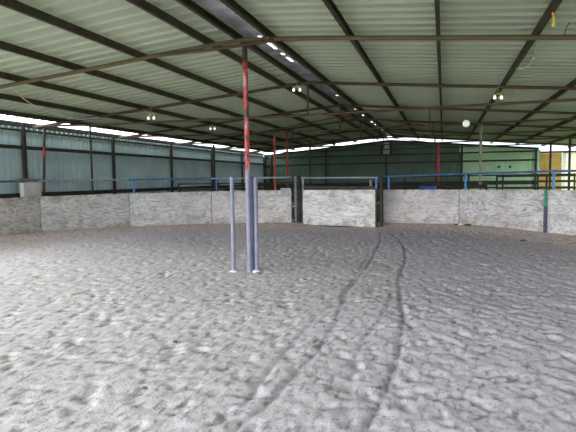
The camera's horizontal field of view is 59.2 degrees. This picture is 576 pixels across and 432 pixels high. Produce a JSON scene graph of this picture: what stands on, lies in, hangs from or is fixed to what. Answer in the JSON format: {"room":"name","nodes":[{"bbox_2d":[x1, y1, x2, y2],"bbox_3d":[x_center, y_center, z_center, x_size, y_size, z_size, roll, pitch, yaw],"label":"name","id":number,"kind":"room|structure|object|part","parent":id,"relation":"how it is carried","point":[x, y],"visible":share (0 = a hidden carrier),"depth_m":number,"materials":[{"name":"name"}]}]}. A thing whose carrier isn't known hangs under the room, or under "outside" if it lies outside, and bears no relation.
{"room":"sports facility","nodes":[
{"label":"sports facility","id":0,"kind":"room"},
{"bbox_2d":[0,119,265,221],"bbox_3d":[-5.131,-1.609,22.087,0.208,3.270,24.550,0,4,17],"label":"wall","id":1,"kind":"structure","parent":0,"point":[21,145],"depth_m":17.98,"materials":[{"name":"teal metal"}]},
{"bbox_3d":[-7.434,-0.977,14.373,0.085,3.200,0.085,0,4,17],"label":"wall post","id":2,"kind":"part","parent":1,"relation":"part of","materials":[{"name":"black metal"}]},
{"bbox_3d":[-6.248,-1.277,18.239,0.085,3.200,0.085,0,4,17],"label":"wall post","id":3,"kind":"part","parent":1,"relation":"part of","materials":[{"name":"black metal"}]},
{"bbox_3d":[-5.190,-2.998,21.903,0.050,0.050,24.370,0,4,17],"label":"rail","id":4,"kind":"part","parent":1,"relation":"part of","materials":[{"name":"black metal"}]},
{"bbox_3d":[-5.061,-1.576,22.105,0.085,3.200,0.085,0,4,17],"label":"wall post","id":5,"kind":"part","parent":1,"relation":"part of","materials":[{"name":"black metal"}]},
{"bbox_3d":[-3.875,-1.875,25.971,0.085,3.200,0.085,0,4,17],"label":"wall post","id":6,"kind":"part","parent":1,"relation":"part of","materials":[{"name":"black metal"}]},
{"bbox_3d":[-2.688,-2.175,29.837,0.085,3.200,0.085,0,4,17],"label":"wall post","id":7,"kind":"part","parent":1,"relation":"part of","materials":[{"name":"black metal"}]},
{"bbox_2d":[32,81,575,128],"bbox_3d":[1.213,-2.771,11.995,17.956,0.930,0.072,0,4,17],"label":"roof truss","id":8,"kind":"object","parent":1,"relation":"on","point":[63,123],"visible":1,"depth_m":12.05,"materials":[{"name":"brown metal"}]},
{"bbox_2d":[11,87,98,119],"bbox_3d":[-5.575,-2.573,11.930,0.596,0.236,4.133,-1,4,3],"label":"cable","id":9,"kind":"object","parent":8,"relation":"hanging from","point":[11,87],"visible":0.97,"depth_m":12.13,"materials":[{"name":"beige plastic"}]},
{"bbox_2d":[0,71,314,147],"bbox_3d":[-3.560,-3.049,15.059,0.055,0.115,35.880,0,4,17],"label":"roof beam","id":10,"kind":"structure","parent":8,"relation":"on","point":[3,75],"depth_m":12.26,"materials":[{"name":"metal"}]},
{"bbox_2d":[0,0,356,142],"bbox_3d":[-1.018,-3.261,14.262,0.055,0.115,35.880,0,4,17],"label":"roof beam","id":11,"kind":"structure","parent":8,"relation":"on","point":[15,5],"depth_m":8.30,"materials":[{"name":"metal"}]},
{"bbox_2d":[175,0,385,136],"bbox_3d":[0.749,-3.409,13.708,0.055,0.115,35.880,0,4,17],"label":"roof beam","id":12,"kind":"structure","parent":8,"relation":"on","point":[191,5],"depth_m":9.27,"materials":[{"name":"metal"}]},
{"bbox_2d":[292,80,300,91],"bbox_3d":[0.209,-3.135,12.175,0.216,0.290,0.066,-1,4,0],"label":"lamp","id":13,"kind":"object","parent":8,"relation":"hanging from","point":[293,89],"visible":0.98,"depth_m":12.16,"materials":[{"name":"beige glass"}]},
{"bbox_3d":[0.476,-2.807,12.218,0.052,0.802,0.050,0,4,17],"label":"king post","id":14,"kind":"part","parent":8,"relation":"part of","materials":[{"name":"brown metal"}]},
{"bbox_2d":[493,85,502,98],"bbox_3d":[4.533,-2.668,10.937,0.216,0.300,0.066,-1,4,-6],"label":"lamp","id":15,"kind":"object","parent":8,"relation":"hanging from","point":[501,96],"visible":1,"depth_m":10.93,"materials":[{"name":"beige"}]},
{"bbox_2d":[466,0,562,142],"bbox_3d":[5.117,-2.998,12.399,0.055,0.115,35.880,0,4,17],"label":"roof beam","id":16,"kind":"structure","parent":8,"relation":"on","point":[554,4],"depth_m":7.85,"materials":[{"name":"metal"}]},
{"bbox_2d":[551,12,555,27],"bbox_3d":[3.201,-2.438,6.119,0.069,0.322,0.060,0,4,17],"label":"bulb","id":17,"kind":"object","parent":16,"relation":"hanging from","point":[553,21],"visible":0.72,"depth_m":6.11,"materials":[{"name":"yellow"}]},
{"bbox_2d":[0,222,575,431],"bbox_3d":[-0.974,0.942,7.490,16.766,0.300,21.572,0,4,17],"label":"floor","id":18,"kind":"structure","parent":0,"point":[460,328],"depth_m":5.33,"materials":[{"name":"grey sand"}]},
{"bbox_2d":[0,180,40,234],"bbox_3d":[-7.529,-0.081,13.050,0.120,1.668,2.681,1,5,22],"label":"fence panel","id":19,"kind":"object","parent":18,"relation":"on","point":[20,214],"visible":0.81,"depth_m":13.66,"materials":[{"name":"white wood"}]},
{"bbox_3d":[-7.549,-0.880,12.995,0.058,0.066,2.681,1,5,22],"label":"rail","id":20,"kind":"part","parent":19,"relation":"part of","materials":[{"name":"blue metal"}]},
{"bbox_2d":[17,178,45,222],"bbox_3d":[-7.253,-0.231,14.449,0.155,1.695,0.903,0,4,17],"label":"box","id":21,"kind":"object","parent":18,"relation":"on","point":[27,189],"visible":0.4,"depth_m":14.24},
{"bbox_2d":[43,128,45,195],"bbox_3d":[-7.041,-0.952,14.635,0.263,3.144,0.079,0,4,10],"label":"post","id":22,"kind":"object","parent":18,"relation":"on","point":[44,129],"visible":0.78,"depth_m":14.55,"materials":[{"name":"metal"}]},
{"bbox_2d":[37,179,129,230],"bbox_3d":[-6.071,-0.271,15.297,0.099,1.678,2.738,3,6,43],"label":"fence panel","id":23,"kind":"object","parent":18,"relation":"on","point":[68,212],"visible":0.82,"depth_m":15.21,"materials":[{"name":"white wood"}]},
{"bbox_3d":[-6.096,-1.075,15.252,0.058,0.066,2.738,3,6,43],"label":"rail","id":24,"kind":"part","parent":23,"relation":"part of","materials":[{"name":"metal"}]},
{"bbox_2d":[89,126,93,194],"bbox_3d":[-6.119,-1.133,15.846,0.064,3.300,0.062,0,4,17],"label":"post","id":25,"kind":"object","parent":18,"relation":"on","point":[90,137],"visible":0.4,"depth_m":15.77,"materials":[{"name":"metal"}]},
{"bbox_2d":[128,178,211,226],"bbox_3d":[-3.853,-0.406,16.724,2.647,1.678,0.120,-2,4,-18],"label":"fence panel","id":26,"kind":"object","parent":18,"relation":"on","point":[169,208],"visible":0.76,"depth_m":16.67,"materials":[{"name":"grey wood"}]},
{"bbox_3d":[-3.867,-1.215,16.673,2.647,0.056,0.058,-2,4,-18],"label":"rail","id":27,"kind":"part","parent":26,"relation":"part of","materials":[{"name":"blue metal"}]},
{"bbox_2d":[229,176,237,271],"bbox_3d":[-0.937,0.157,8.589,0.167,1.660,0.165,0,4,17],"label":"pipe","id":28,"kind":"object","parent":18,"relation":"on","point":[232,212],"visible":0.82,"depth_m":8.59,"materials":[{"name":"grey metal"}]},
{"bbox_2d":[242,41,251,271],"bbox_3d":[-0.686,-0.952,8.486,0.102,3.880,0.098,0,4,17],"label":"post","id":29,"kind":"object","parent":18,"relation":"on","point":[244,49],"visible":0.89,"depth_m":8.45,"materials":[{"name":"metal"}]},
{"bbox_2d":[0,35,575,88],"bbox_3d":[0.018,-2.462,8.100,17.956,0.915,0.133,0,4,17],"label":"roof truss","id":30,"kind":"object","parent":29,"relation":"on","point":[265,39],"visible":1,"depth_m":8.12,"materials":[{"name":"brown metal"}]},
{"bbox_2d":[516,41,539,68],"bbox_3d":[3.328,-2.226,7.003,0.326,0.383,0.091,-1,4,-1],"label":"cable","id":31,"kind":"object","parent":30,"relation":"hanging from","point":[538,41],"visible":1,"depth_m":7.00,"materials":[{"name":"beige plastic"}]},
{"bbox_2d":[211,177,291,223],"bbox_3d":[-1.224,-0.464,17.005,2.701,1.678,0.122,0,4,6],"label":"fence panel","id":32,"kind":"object","parent":18,"relation":"on","point":[274,206],"visible":0.6,"depth_m":16.97,"materials":[{"name":"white wood"}]},
{"bbox_3d":[-1.233,-1.274,16.966,2.700,0.056,0.058,0,4,5],"label":"rail","id":33,"kind":"part","parent":32,"relation":"part of","materials":[{"name":"grey metal"}]},
{"bbox_3d":[-0.079,-0.783,16.819,0.330,0.290,0.018,0,4,5],"label":"plate","id":34,"kind":"part","parent":32,"relation":"part of","materials":[{"name":"grey metal"}]},
{"bbox_2d":[250,177,254,269],"bbox_3d":[-0.594,0.145,8.753,0.090,1.650,0.090,0,4,17],"label":"pipe","id":35,"kind":"object","parent":18,"relation":"on","point":[251,178],"visible":0.52,"depth_m":8.72,"materials":[{"name":"grey metal"}]},
{"bbox_2d":[252,176,260,272],"bbox_3d":[-0.538,0.159,8.561,0.167,1.650,0.165,0,4,17],"label":"pipe","id":36,"kind":"object","parent":18,"relation":"on","point":[255,184],"visible":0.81,"depth_m":8.56,"materials":[{"name":"grey metal"}]},
{"bbox_2d":[273,135,275,189],"bbox_3d":[-0.432,-1.185,17.033,0.072,3.070,0.070,0,4,17],"label":"post","id":37,"kind":"object","parent":18,"relation":"on","point":[274,136],"visible":0.6,"depth_m":16.95,"materials":[{"name":"metal"}]},
{"bbox_2d":[294,176,297,222],"bbox_3d":[0.260,-0.469,16.750,0.103,1.725,0.106,0,4,17],"label":"gate post","id":38,"kind":"object","parent":18,"relation":"on","point":[295,177],"visible":0.81,"depth_m":16.70,"materials":[{"name":"grey metal"}]},
{"bbox_2d":[298,176,300,222],"bbox_3d":[0.379,-0.474,16.797,0.086,1.725,0.088,0,4,17],"label":"gate post","id":39,"kind":"object","parent":18,"relation":"on","point":[299,191],"visible":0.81,"depth_m":16.77,"materials":[{"name":"black metal"}]},
{"bbox_2d":[301,177,377,227],"bbox_3d":[1.597,-0.456,16.183,2.670,1.614,0.125,2,5,29],"label":"gate","id":40,"kind":"object","parent":39,"relation":"attached to","point":[328,208],"visible":0.94,"depth_m":16.11,"materials":[{"name":"beige wood"}]},
{"bbox_3d":[1.594,-1.217,16.132,2.622,0.088,0.060,2,5,29],"label":"rail","id":41,"kind":"part","parent":40,"relation":"part of","materials":[{"name":"grey metal"}]},
{"bbox_2d":[380,175,382,226],"bbox_3d":[2.859,-0.397,15.539,0.096,1.685,0.099,0,4,17],"label":"gate post","id":42,"kind":"object","parent":18,"relation":"on","point":[381,176],"visible":0.82,"depth_m":15.50,"materials":[{"name":"black metal"}]},
{"bbox_2d":[383,173,458,223],"bbox_3d":[4.146,-0.469,15.878,2.293,1.703,0.120,1,4,18],"label":"fence panel","id":43,"kind":"object","parent":18,"relation":"on","point":[439,206],"visible":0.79,"depth_m":15.84,"materials":[{"name":"white wood"}]},
{"bbox_3d":[4.138,-1.268,15.829,2.293,0.102,0.058,1,4,18],"label":"rail","id":44,"kind":"part","parent":43,"relation":"part of","materials":[{"name":"blue metal"}]},
{"bbox_2d":[459,170,547,231],"bbox_3d":[5.978,-0.392,14.301,0.121,1.728,2.788,-3,5,-30],"label":"fence panel","id":45,"kind":"object","parent":18,"relation":"on","point":[514,209],"visible":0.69,"depth_m":14.16,"materials":[{"name":"white wood"}]},
{"bbox_3d":[5.376,-0.451,15.370,0.072,1.646,0.072,-3,5,-30],"label":"post","id":46,"kind":"part","parent":45,"relation":"part of","materials":[{"name":"blue metal"}]},
{"bbox_3d":[5.974,-1.213,14.246,0.058,0.082,2.788,-3,5,-30],"label":"rail","id":47,"kind":"part","parent":45,"relation":"part of","materials":[{"name":"blue metal"}]},
{"bbox_2d":[543,190,546,232],"bbox_3d":[6.596,-0.071,13.011,0.036,1.200,0.080,-4,5,-36],"label":"stake","id":48,"kind":"object","parent":18,"relation":"on","point":[545,191],"visible":0.8,"depth_m":13.00,"materials":[{"name":"blue paint"}]},
{"bbox_2d":[547,170,575,235],"bbox_3d":[7.117,-0.230,11.874,0.120,1.728,2.574,-2,4,-19],"label":"fence panel","id":49,"kind":"object","parent":18,"relation":"on","point":[561,204],"visible":0.75,"depth_m":12.63,"materials":[{"name":"white wood"}]},
{"bbox_3d":[6.769,-0.304,12.938,0.072,1.670,0.072,-2,4,-19],"label":"post","id":50,"kind":"part","parent":49,"relation":"part of","materials":[{"name":"blue metal"}]},
{"bbox_3d":[7.114,-1.064,11.816,0.058,0.056,2.574,-2,4,-19],"label":"rail","id":51,"kind":"part","parent":49,"relation":"part of","materials":[{"name":"blue metal"}]},
{"bbox_2d":[0,0,575,151],"bbox_3d":[1.881,-3.067,13.450,17.831,0.924,36.000,0,4,17],"label":"ceiling","id":52,"kind":"structure","parent":0,"point":[473,62],"depth_m":9.69,"materials":[{"name":"grey metal"}]},
{"bbox_2d":[0,109,273,151],"bbox_3d":[-6.102,-2.837,15.855,0.055,0.115,35.880,0,4,17],"label":"roof beam","id":53,"kind":"structure","parent":52,"relation":"attached to","point":[3,112],"depth_m":16.02,"materials":[{"name":"metal"}]},
{"bbox_2d":[0,93,294,149],"bbox_3d":[-4.831,-2.943,15.457,0.055,0.115,35.880,0,4,17],"label":"roof beam","id":54,"kind":"structure","parent":52,"relation":"attached to","point":[2,96],"depth_m":13.85,"materials":[{"name":"metal"}]},
{"bbox_2d":[0,41,335,144],"bbox_3d":[-2.289,-3.155,14.660,0.055,0.115,35.880,0,4,17],"label":"roof beam","id":55,"kind":"structure","parent":52,"relation":"attached to","point":[5,46],"depth_m":10.43,"materials":[{"name":"metal"}]},
{"bbox_2d":[126,0,378,139],"bbox_3d":[0.253,-3.367,13.864,0.055,0.115,35.880,0,4,17],"label":"roof beam","id":56,"kind":"structure","parent":52,"relation":"attached to","point":[144,5],"depth_m":8.46,"materials":[{"name":"metal"}]},
{"bbox_2d":[219,0,393,136],"bbox_3d":[1.295,-3.380,13.543,0.055,0.115,35.880,0,4,17],"label":"roof beam","id":57,"kind":"structure","parent":52,"relation":"attached to","point":[233,5],"depth_m":9.14,"materials":[{"name":"metal"}]},
{"bbox_2d":[322,0,418,139],"bbox_3d":[2.569,-3.253,13.162,0.055,0.115,35.880,0,4,17],"label":"roof beam","id":58,"kind":"structure","parent":52,"relation":"attached to","point":[330,4],"depth_m":8.75,"materials":[{"name":"metal"}]},
{"bbox_2d":[434,0,442,140],"bbox_3d":[3.843,-3.125,12.781,0.055,0.115,35.880,0,4,17],"label":"roof beam","id":59,"kind":"structure","parent":52,"relation":"attached to","point":[437,2],"depth_m":8.28,"materials":[{"name":"metal"}]},
{"bbox_2d":[490,78,575,143],"bbox_3d":[6.392,-2.870,12.018,0.055,0.115,35.880,0,4,17],"label":"roof beam","id":60,"kind":"structure","parent":52,"relation":"attached to","point":[559,93],"depth_m":13.71,"materials":[{"name":"metal"}]},
{"bbox_2d":[515,115,575,143],"bbox_3d":[7.666,-2.743,11.637,0.055,0.115,35.880,0,4,17],"label":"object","id":61,"kind":"structure","parent":52,"relation":"attached to","point":[564,121],"depth_m":18.67,"materials":[{"name":"metal"}]},
{"bbox_2d":[541,133,575,146],"bbox_3d":[8.940,-2.615,11.256,0.055,0.115,35.880,0,4,17],"label":"roof beam","id":62,"kind":"structure","parent":52,"relation":"attached to","point":[572,135],"depth_m":24.29,"materials":[{"name":"metal"}]},
{"bbox_2d":[211,203,379,221],"bbox_3d":[4.319,-0.219,24.513,16.700,0.100,14.300,0,4,17],"label":"floor","id":63,"kind":"structure","parent":0,"point":[292,204],"depth_m":23.88,"materials":[{"name":"soil"}]},
{"bbox_2d":[212,145,215,190],"bbox_3d":[-3.181,-1.520,21.947,0.100,3.100,0.098,0,4,17],"label":"post","id":64,"kind":"object","parent":63,"relation":"on","point":[214,173],"visible":0.51,"depth_m":21.86,"materials":[{"name":"black metal"}]},
{"bbox_2d":[178,182,301,198],"bbox_3d":[-1.982,-0.628,20.489,5.470,1.460,0.100,0,4,17],"label":"fence","id":65,"kind":"object","parent":63,"relation":"on","point":[259,183],"visible":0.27,"depth_m":20.45,"materials":[{"name":"black metal"}]},
{"bbox_3d":[-1.989,-1.097,20.454,5.400,0.095,0.100,0,4,17],"label":"rail","id":66,"kind":"part","parent":65,"relation":"part of","materials":[{"name":"black metal"}]},
{"bbox_3d":[-1.992,-1.317,20.439,5.400,0.048,0.050,0,4,17],"label":"rail","id":67,"kind":"part","parent":65,"relation":"part of","materials":[{"name":"black metal"}]},
{"bbox_2d":[222,185,279,190],"bbox_3d":[-1.661,-0.734,22.899,2.600,1.310,0.500,0,4,17],"label":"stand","id":68,"kind":"object","parent":63,"relation":"on","point":[224,186],"visible":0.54,"depth_m":22.73,"materials":[{"name":"black metal"}]},
{"bbox_2d":[286,133,288,186],"bbox_3d":[-0.019,-1.728,20.960,0.084,3.570,0.082,0,4,17],"label":"post","id":69,"kind":"object","parent":63,"relation":"on","point":[287,171],"visible":0.6,"depth_m":20.88,"materials":[{"name":"metal"}]},
{"bbox_2d":[309,141,310,189],"bbox_3d":[0.911,-1.486,20.693,0.080,3.100,0.078,0,4,17],"label":"post","id":70,"kind":"object","parent":63,"relation":"on","point":[309,141],"visible":0.6,"depth_m":20.61,"materials":[{"name":"black metal"}]},
{"bbox_2d":[305,181,486,199],"bbox_3d":[3.733,-0.530,18.323,6.470,1.420,0.120,0,4,17],"label":"fence","id":71,"kind":"object","parent":63,"relation":"on","point":[437,182],"visible":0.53,"depth_m":17.97,"materials":[{"name":"black metal"}]},
{"bbox_3d":[3.724,-1.198,18.274,6.400,0.038,0.040,0,4,17],"label":"rail","id":72,"kind":"part","parent":71,"relation":"part of","materials":[{"name":"black metal"}]},
{"bbox_3d":[3.726,-1.038,18.285,6.400,0.114,0.120,0,4,17],"label":"rail","id":73,"kind":"part","parent":71,"relation":"part of","materials":[{"name":"black metal"}]},
{"bbox_2d":[420,186,436,189],"bbox_3d":[4.831,-0.408,17.471,0.590,1.270,0.590,0,4,17],"label":"drum","id":74,"kind":"object","parent":63,"relation":"on","point":[421,187],"visible":0.24,"depth_m":17.19,"materials":[{"name":"blue plastic"}]},
{"bbox_2d":[436,143,439,180],"bbox_3d":[6.821,-1.756,23.112,0.144,3.120,0.140,0,4,17],"label":"post","id":75,"kind":"object","parent":63,"relation":"on","point":[437,144],"visible":0.51,"depth_m":23.00,"materials":[{"name":"red metal"}]},
{"bbox_2d":[479,125,482,189],"bbox_3d":[7.124,-1.618,18.776,0.110,3.470,0.107,0,4,17],"label":"post","id":76,"kind":"object","parent":63,"relation":"on","point":[480,126],"visible":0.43,"depth_m":18.69,"materials":[{"name":"metal"}]},
{"bbox_2d":[404,173,575,189],"bbox_3d":[8.113,-0.885,20.832,6.570,1.640,0.067,0,4,17],"label":"fence","id":77,"kind":"object","parent":63,"relation":"on","point":[568,173],"visible":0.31,"depth_m":20.57,"materials":[{"name":"black metal"}]},
{"bbox_3d":[8.102,-1.663,20.775,6.500,0.057,0.060,0,4,17],"label":"rail","id":78,"kind":"part","parent":77,"relation":"part of","materials":[{"name":"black metal"}]},
{"bbox_3d":[8.106,-1.414,20.793,6.500,0.057,0.060,0,4,17],"label":"rail","id":79,"kind":"part","parent":77,"relation":"part of","materials":[{"name":"black metal"}]},
{"bbox_3d":[8.109,-1.164,20.811,6.500,0.057,0.060,0,4,17],"label":"rail","id":80,"kind":"part","parent":77,"relation":"part of","materials":[{"name":"black metal"}]},
{"bbox_2d":[496,175,575,189],"bbox_3d":[10.890,-0.570,16.333,7.820,1.590,0.070,0,4,17],"label":"fence","id":81,"kind":"object","parent":63,"relation":"on","point":[546,187],"visible":0.56,"depth_m":17.07,"materials":[{"name":"black metal"}]},
{"bbox_3d":[10.885,-0.924,16.307,7.750,0.067,0.070,0,4,17],"label":"rail","id":82,"kind":"part","parent":81,"relation":"part of","materials":[{"name":"black metal"}]},
{"bbox_3d":[10.882,-1.133,16.292,7.750,0.053,0.056,0,4,17],"label":"rail","id":83,"kind":"part","parent":81,"relation":"part of","materials":[{"name":"black metal"}]},
{"bbox_3d":[10.880,-1.323,16.278,7.750,0.053,0.056,0,4,17],"label":"rail","id":84,"kind":"part","parent":81,"relation":"part of","materials":[{"name":"black metal"}]},
{"bbox_3d":[8.667,-0.589,17.014,0.070,1.590,0.067,0,4,17],"label":"post","id":85,"kind":"part","parent":81,"relation":"part of","materials":[{"name":"black metal"}]},
{"bbox_2d":[549,144,551,189],"bbox_3d":[13.132,-2.023,25.408,0.100,3.142,0.098,0,4,17],"label":"post","id":86,"kind":"object","parent":63,"relation":"on","point":[550,152],"visible":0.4,"depth_m":25.33,"materials":[{"name":"black metal"}]},
{"bbox_2d":[244,135,575,152],"bbox_3d":[5.959,-3.969,27.459,17.956,0.930,0.072,0,4,17],"label":"roof truss","id":87,"kind":"object","parent":86,"relation":"on","point":[535,143],"visible":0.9,"depth_m":27.31,"materials":[{"name":"brown metal"}]},
{"bbox_2d":[567,138,570,189],"bbox_3d":[11.946,-1.724,21.542,0.100,3.142,0.098,0,4,17],"label":"post","id":88,"kind":"object","parent":63,"relation":"on","point":[569,150],"visible":0.4,"depth_m":21.46,"materials":[{"name":"black metal"}]},
{"bbox_2d":[215,129,575,149],"bbox_3d":[4.772,-3.669,23.593,17.956,0.930,0.072,0,4,17],"label":"roof truss","id":89,"kind":"object","parent":88,"relation":"on","point":[550,137],"visible":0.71,"depth_m":23.36,"materials":[{"name":"brown metal"}]},
{"bbox_2d":[263,140,540,202],"bbox_3d":[6.267,-2.746,31.236,16.853,3.885,0.192,0,4,17],"label":"wall","id":90,"kind":"structure","parent":0,"point":[368,163],"depth_m":31.04,"materials":[{"name":"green metal"}]},
{"bbox_3d":[-1.539,-2.382,33.601,0.110,3.032,0.080,0,4,17],"label":"wall post","id":91,"kind":"part","parent":90,"relation":"part of","materials":[{"name":"black metal"}]},
{"bbox_3d":[-1.128,-2.397,33.474,0.110,3.070,0.080,0,4,17],"label":"wall post","id":92,"kind":"part","parent":90,"relation":"part of","materials":[{"name":"black metal"}]},
{"bbox_3d":[2.426,-2.531,32.373,0.110,3.398,0.080,0,4,17],"label":"wall post","id":93,"kind":"part","parent":90,"relation":"part of","materials":[{"name":"black metal"}]},
{"bbox_3d":[6.043,-2.302,31.280,0.110,3.000,0.080,0,4,17],"label":"wall post","id":94,"kind":"part","parent":90,"relation":"part of","materials":[{"name":"black metal"}]},
{"bbox_3d":[10.267,-2.457,29.972,0.110,3.381,0.080,0,4,17],"label":"wall post","id":95,"kind":"part","parent":90,"relation":"part of","materials":[{"name":"black metal"}]},
{"bbox_3d":[14.075,-2.250,28.819,0.110,3.031,0.080,0,4,17],"label":"wall post","id":96,"kind":"part","parent":90,"relation":"part of","materials":[{"name":"black metal"}]},
{"bbox_2d":[540,153,561,189],"bbox_3d":[14.855,-2.153,28.791,1.190,2.820,0.072,0,4,17],"label":"wall","id":97,"kind":"structure","parent":0,"point":[556,163],"depth_m":28.70,"materials":[{"name":"yellow paint"}]},
{"bbox_2d":[561,152,575,189],"bbox_3d":[17.334,-2.124,27.923,4.040,2.820,0.060,0,4,17],"label":"wall","id":98,"kind":"structure","parent":0,"point":[573,154],"depth_m":28.37,"materials":[{"name":"white paint"}]},
{"bbox_2d":[540,150,575,152],"bbox_3d":[16.739,-3.580,27.920,5.200,0.100,0.080,0,4,17],"label":"beam","id":99,"kind":"structure","parent":98,"relation":"on","point":[575,150],"depth_m":28.40,"materials":[{"name":"black metal"}]},
{"bbox_3d":[9.573,-1.125,13.810,0.100,3.142,0.097,0,4,17],"label":"post","id":100,"kind":"object","parent":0,"visible":0},
{"bbox_2d":[118,104,575,138],"bbox_3d":[2.399,-3.071,15.861,17.956,0.930,0.072,0,4,17],"label":"roof truss","id":101,"kind":"object","parent":100,"relation":"on","point":[337,105],"visible":0.94,"depth_m":15.90,"materials":[{"name":"brown metal"}]},
{"bbox_2d":[462,120,469,127],"bbox_3d":[5.230,-2.715,14.896,0.192,0.229,0.196,-3,5,-24],"label":"round lamp","id":102,"kind":"object","parent":101,"relation":"attached to","point":[466,123],"visible":1,"depth_m":14.85,"materials":[{"name":"glass"}]},
{"bbox_3d":[10.759,-1.424,17.676,0.100,3.142,0.097,0,4,17],"label":"post","id":103,"kind":"object","parent":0,"visible":0},
{"bbox_2d":[174,119,575,144],"bbox_3d":[3.586,-3.370,19.727,17.956,0.930,0.072,0,4,17],"label":"roof truss","id":104,"kind":"object","parent":103,"relation":"on","point":[432,122],"visible":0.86,"depth_m":19.63,"materials":[{"name":"brown metal"}]}
]}

